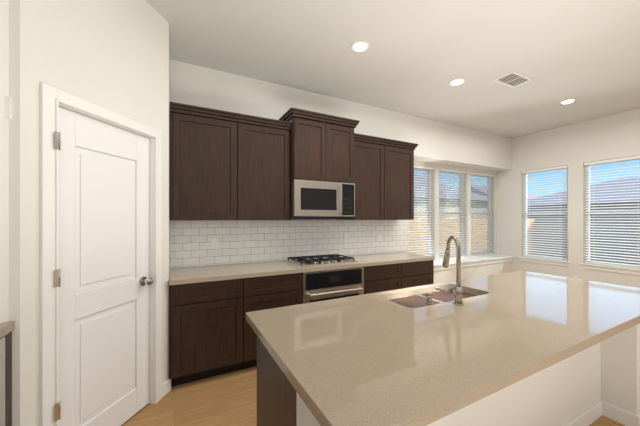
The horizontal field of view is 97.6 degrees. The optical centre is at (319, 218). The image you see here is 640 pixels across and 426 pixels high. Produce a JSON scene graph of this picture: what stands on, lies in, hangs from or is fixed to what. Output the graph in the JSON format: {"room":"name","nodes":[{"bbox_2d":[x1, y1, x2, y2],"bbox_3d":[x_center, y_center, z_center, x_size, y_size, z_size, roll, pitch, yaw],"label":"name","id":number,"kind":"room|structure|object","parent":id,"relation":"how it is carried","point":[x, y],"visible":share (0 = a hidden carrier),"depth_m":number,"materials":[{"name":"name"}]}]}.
{"room":"kitchen","nodes":[
{"label":"kitchen","id":0,"kind":"room"},
{"bbox_2d":[9,0,19,425],"bbox_3d":[-2.969,-0.100,0.601,3.408,3.020,0.120,0,0,-28],"label":"wall","id":1,"kind":"structure","parent":0,"point":[14,164],"depth_m":1.33,"materials":[{"name":"paint"}]},
{"bbox_2d":[3,97,10,118],"bbox_3d":[-1.497,-0.520,1.290,0.100,0.100,0.016,0,0,-28],"label":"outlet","id":2,"kind":"object","parent":1,"relation":"attached to","point":[7,107],"depth_m":1.31,"materials":[{"name":"white plastic"}]},
{"bbox_2d":[0,0,168,425],"bbox_3d":[-1.403,-0.100,1.783,0.120,3.020,1.070,0,0,11],"label":"wall","id":3,"kind":"structure","parent":0,"point":[112,55],"depth_m":1.52,"materials":[{"name":"paint"}]},
{"bbox_2d":[40,82,161,425],"bbox_3d":[-1.383,0.360,1.817,0.146,2.100,0.805,0,0,11],"label":"door frame","id":4,"kind":"structure","parent":3,"relation":"attached to","point":[51,98],"depth_m":1.47,"materials":[{"name":"white paint"}]},
{"bbox_2d":[59,107,148,425],"bbox_3d":[-1.379,0.393,1.816,0.035,2.011,0.653,0,0,11],"label":"pantry door","id":5,"kind":"structure","parent":3,"relation":"in","point":[104,267],"depth_m":1.77,"materials":[{"name":"white paint"}]},
{"bbox_2d":[55,132,152,421],"bbox_3d":[-1.330,0.300,1.778,0.076,1.515,0.653,0,0,11],"label":"door hardware","id":6,"kind":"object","parent":5,"relation":"attached to","point":[143,281],"depth_m":1.48,"materials":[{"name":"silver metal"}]},
{"bbox_2d":[162,379,170,396],"bbox_3d":[0.976,1.360,0.226,10.060,0.100,7.500,0,0,-28],"label":"baseboard","id":7,"kind":"structure","parent":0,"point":[166,387],"depth_m":2.25,"materials":[{"name":"white paint"}]},
{"bbox_2d":[169,50,169,275],"bbox_3d":[-1.430,-0.100,2.531,0.120,3.020,0.590,0,0,-28],"label":"wall","id":8,"kind":"structure","parent":0,"point":[169,50],"depth_m":2.66,"materials":[{"name":"paint"}]},
{"bbox_2d":[170,59,511,283],"bbox_3d":[-0.714,-0.100,3.484,10.350,3.020,0.440,0,0,-28],"label":"wall","id":9,"kind":"structure","parent":0,"point":[447,146],"depth_m":4.21,"materials":[{"name":"paint"}]},
{"bbox_2d":[170,102,244,221],"bbox_3d":[-1.137,-0.504,2.817,0.657,1.030,0.347,0,0,-28],"label":"upper cabinet","id":10,"kind":"object","parent":9,"relation":"attached to","point":[244,189],"depth_m":2.66,"materials":[{"name":"black wood"}]},
{"bbox_2d":[245,118,288,221],"bbox_3d":[-0.681,-0.504,3.054,0.627,1.030,0.347,0,0,-28],"label":"upper cabinet","id":11,"kind":"object","parent":9,"relation":"attached to","point":[266,142],"depth_m":2.93,"materials":[{"name":"black wood"}]},
{"bbox_2d":[170,219,408,268],"bbox_3d":[-0.072,0.252,3.562,3.237,0.484,0.008,0,0,-27],"label":"backsplash","id":12,"kind":"structure","parent":9,"relation":"attached to","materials":[{"name":"tile"}]},
{"bbox_2d":[281,110,332,181],"bbox_3d":[-0.176,-0.772,3.262,0.462,0.695,0.446,0,0,-28],"label":"upper cabinet","id":13,"kind":"object","parent":9,"relation":"attached to","point":[310,135],"depth_m":3.07,"materials":[{"name":"black wood"}]},
{"bbox_2d":[289,170,360,221],"bbox_3d":[-0.020,-0.240,3.319,0.774,0.491,0.489,0,0,-28],"label":"microwave","id":14,"kind":"object","parent":9,"relation":"attached to","point":[311,196],"depth_m":3.14,"materials":[{"name":"silver metal"}]},
{"bbox_2d":[333,118,356,173],"bbox_3d":[0.146,-0.772,3.429,0.393,0.695,0.446,0,0,-28],"label":"upper cabinet","id":15,"kind":"object","parent":9,"relation":"attached to","point":[344,137],"depth_m":3.27,"materials":[{"name":"black wood"}]},
{"bbox_2d":[357,134,388,221],"bbox_3d":[0.557,-0.504,3.699,0.585,1.030,0.347,0,0,-28],"label":"upper cabinet","id":16,"kind":"object","parent":9,"relation":"attached to","point":[372,153],"depth_m":3.58,"materials":[{"name":"black wood"}]},
{"bbox_2d":[389,142,416,221],"bbox_3d":[0.965,-0.504,3.912,0.594,1.030,0.347,0,0,-28],"label":"upper cabinet","id":17,"kind":"object","parent":9,"relation":"attached to","point":[401,154],"depth_m":3.80,"materials":[{"name":"black wood"}]},
{"bbox_2d":[408,168,439,260],"bbox_3d":[1.688,-0.057,4.881,0.858,1.741,0.168,0,0,-28],"label":"window","id":18,"kind":"structure","parent":9,"relation":"in","point":[419,171],"depth_m":5.02,"materials":[{"name":"white plastic"}]},
{"bbox_2d":[440,171,471,260],"bbox_3d":[2.485,-0.057,5.296,0.858,1.741,0.168,0,0,-28],"label":"window","id":19,"kind":"structure","parent":9,"relation":"in","point":[446,174],"depth_m":5.40,"materials":[{"name":"white plastic"}]},
{"bbox_2d":[439,168,493,258],"label":"window blinds","id":20,"kind":"object","parent":9,"relation":"attached to","point":[440,169],"depth_m":5.43,"materials":[{"name":"white plastic"}]},
{"bbox_2d":[434,255,513,270],"bbox_3d":[2.524,0.795,5.071,2.840,0.099,0.335,0,0,-28],"label":"window sill","id":21,"kind":"structure","parent":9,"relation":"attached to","point":[477,261],"depth_m":5.15,"materials":[{"name":"white paint"}]},
{"bbox_2d":[472,175,497,256],"bbox_3d":[3.284,-0.057,5.712,0.858,1.741,0.168,0,0,-28],"label":"window","id":22,"kind":"structure","parent":9,"relation":"in","point":[486,198],"depth_m":5.80,"materials":[{"name":"white plastic"}]},
{"bbox_2d":[121,366,624,425],"bbox_3d":[1.002,1.440,0.240,10.400,0.060,7.900,0,0,-28],"label":"floor","id":23,"kind":"structure","parent":0,"point":[228,399],"depth_m":2.12,"materials":[{"name":"brown wood"}]},
{"bbox_2d":[0,321,14,425],"bbox_3d":[-1.855,0.945,0.760,1.252,0.930,0.620,0,0,-28],"label":"cabinet","id":24,"kind":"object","parent":23,"relation":"on","point":[7,328],"depth_m":1.27,"materials":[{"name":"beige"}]},
{"bbox_2d":[169,278,252,386],"bbox_3d":[-1.073,0.973,2.689,0.653,0.875,0.633,0,0,-28],"label":"base cabinet","id":25,"kind":"object","parent":23,"relation":"on","point":[210,334],"depth_m":2.41,"materials":[{"name":"black wood"}]},
{"bbox_2d":[169,250,428,281],"bbox_3d":[-0.002,0.516,3.245,3.066,0.040,0.637,0,0,-28],"label":"countertop","id":26,"kind":"structure","parent":25,"relation":"on","point":[231,269],"depth_m":2.86,"materials":[{"name":"beige stone"}]},
{"bbox_2d":[284,254,357,271],"bbox_3d":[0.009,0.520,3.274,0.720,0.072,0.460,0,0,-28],"label":"cooktop","id":27,"kind":"object","parent":26,"relation":"in","point":[296,261],"depth_m":3.12,"materials":[{"name":"black metal"}]},
{"bbox_2d":[253,270,304,366],"bbox_3d":[-0.604,0.973,2.933,0.647,0.875,0.633,0,0,-28],"label":"base cabinet","id":28,"kind":"object","parent":23,"relation":"on","point":[270,291],"depth_m":2.69,"materials":[{"name":"black wood"}]},
{"bbox_2d":[305,266,364,302],"bbox_3d":[-0.009,0.973,3.243,0.816,0.875,0.633,0,0,-28],"label":"oven","id":29,"kind":"object","parent":23,"relation":"on","point":[346,281],"depth_m":2.97,"materials":[{"name":"silver metal"}]},
{"bbox_2d":[365,262,404,293],"bbox_3d":[0.599,0.973,3.560,0.555,0.875,0.633,0,0,-28],"label":"base cabinet","id":30,"kind":"object","parent":23,"relation":"on","point":[388,276],"depth_m":3.30,"materials":[{"name":"black wood"}]},
{"bbox_2d":[405,258,434,287],"bbox_3d":[1.096,0.973,3.818,0.565,0.875,0.633,0,0,-28],"label":"base cabinet","id":31,"kind":"object","parent":23,"relation":"on","point":[421,273],"depth_m":3.56,"materials":[{"name":"black wood"}]},
{"bbox_2d":[257,324,639,425],"bbox_3d":[0.969,0.973,1.712,2.549,0.874,0.808,0,0,-28],"label":"kitchen island","id":32,"kind":"object","parent":23,"relation":"on","point":[605,380],"depth_m":1.73,"materials":[{"name":"paint"}]},
{"bbox_2d":[246,272,639,425],"bbox_3d":[0.996,0.517,1.654,2.624,0.043,0.985,0,0,-28],"label":"island countertop","id":33,"kind":"structure","parent":32,"relation":"on","point":[372,359],"depth_m":1.15,"materials":[{"name":"beige stone"}]},
{"bbox_2d":[390,292,425,307],"bbox_3d":[0.594,0.628,1.763,0.363,0.203,0.312,0,0,-28],"label":"sink","id":34,"kind":"object","parent":33,"relation":"in","point":[415,299],"depth_m":1.86,"materials":[{"name":"silver metal"}]},
{"bbox_2d":[422,236,469,303],"bbox_3d":[0.743,0.298,1.680,0.270,0.395,0.199,0,0,-28],"label":"faucet","id":35,"kind":"object","parent":33,"relation":"on","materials":[{"name":"silver metal"}]},
{"bbox_2d":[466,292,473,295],"bbox_3d":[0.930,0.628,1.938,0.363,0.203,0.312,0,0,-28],"label":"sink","id":36,"kind":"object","parent":33,"relation":"in","point":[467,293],"depth_m":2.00,"materials":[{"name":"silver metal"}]},
{"bbox_2d":[145,0,639,138],"bbox_3d":[1.002,-1.650,0.240,10.400,0.080,7.900,0,0,-28],"label":"ceiling","id":37,"kind":"structure","parent":0,"point":[416,57],"depth_m":2.71,"materials":[{"name":"paint"}]},
{"bbox_2d":[351,40,368,51],"bbox_3d":[0.373,-1.605,2.607,0.169,0.011,0.169,0,0,18],"label":"recessed light","id":38,"kind":"object","parent":37,"relation":"in","point":[360,46],"depth_m":2.60,"materials":[{"name":"white paint"}]},
{"bbox_2d":[449,78,464,85],"bbox_3d":[1.606,-1.605,3.282,0.169,0.011,0.169,0,0,18],"label":"recessed light","id":39,"kind":"object","parent":37,"relation":"in","point":[458,81],"depth_m":3.26,"materials":[{"name":"white paint"}]},
{"bbox_2d":[493,71,532,87],"bbox_3d":[2.228,-1.605,3.234,0.400,0.008,0.220,0,0,-28],"label":"ceiling vent","id":40,"kind":"object","parent":37,"relation":"in","point":[512,79],"visible":1,"depth_m":3.23,"materials":[{"name":"white metal"}]},
{"bbox_2d":[560,99,575,103],"bbox_3d":[3.386,-1.605,3.826,0.169,0.011,0.169,0,0,18],"label":"recessed light","id":41,"kind":"object","parent":37,"relation":"in","point":[567,101],"depth_m":3.81,"materials":[{"name":"white paint"}]},
{"bbox_2d":[497,108,639,287],"bbox_3d":[5.546,-0.100,2.492,0.140,3.020,7.700,0,0,-28],"label":"wall","id":42,"kind":"structure","parent":0,"point":[575,147],"depth_m":4.78,"materials":[{"name":"paint"}]},
{"bbox_2d":[408,165,433,255],"label":"window blinds","id":43,"kind":"object","parent":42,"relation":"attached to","point":[415,166],"depth_m":4.91,"materials":[{"name":"white plastic"}]},
{"bbox_2d":[518,168,569,266],"bbox_3d":[4.134,-0.057,5.159,0.168,1.741,0.793,0,0,-28],"label":"window","id":44,"kind":"structure","parent":42,"relation":"in","point":[536,260],"depth_m":5.22,"materials":[{"name":"white plastic"}]},
{"bbox_2d":[522,165,567,260],"label":"window blinds","id":45,"kind":"object","parent":42,"relation":"attached to","point":[529,196],"depth_m":5.13,"materials":[{"name":"white plastic"}]},
{"bbox_2d":[580,159,639,274],"bbox_3d":[4.566,-0.057,4.330,0.168,1.741,0.793,0,0,-28],"label":"window","id":46,"kind":"structure","parent":42,"relation":"in","point":[586,266],"depth_m":4.46,"materials":[{"name":"white plastic"}]},
{"bbox_2d":[584,155,639,268],"label":"window blinds","id":47,"kind":"object","parent":42,"relation":"attached to","point":[633,157],"depth_m":4.34,"materials":[{"name":"white plastic"}]},
{"label":"outside","id":48,"kind":"structure","parent":0,"visible":0},
{"bbox_2d":[527,176,639,264],"bbox_3d":[6.379,-1.040,20.231,90.000,5.700,90.000,0,0,-28],"label":"yard","id":49,"kind":"structure","parent":48,"point":[565,199],"depth_m":14.32,"materials":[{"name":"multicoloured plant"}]}
]}

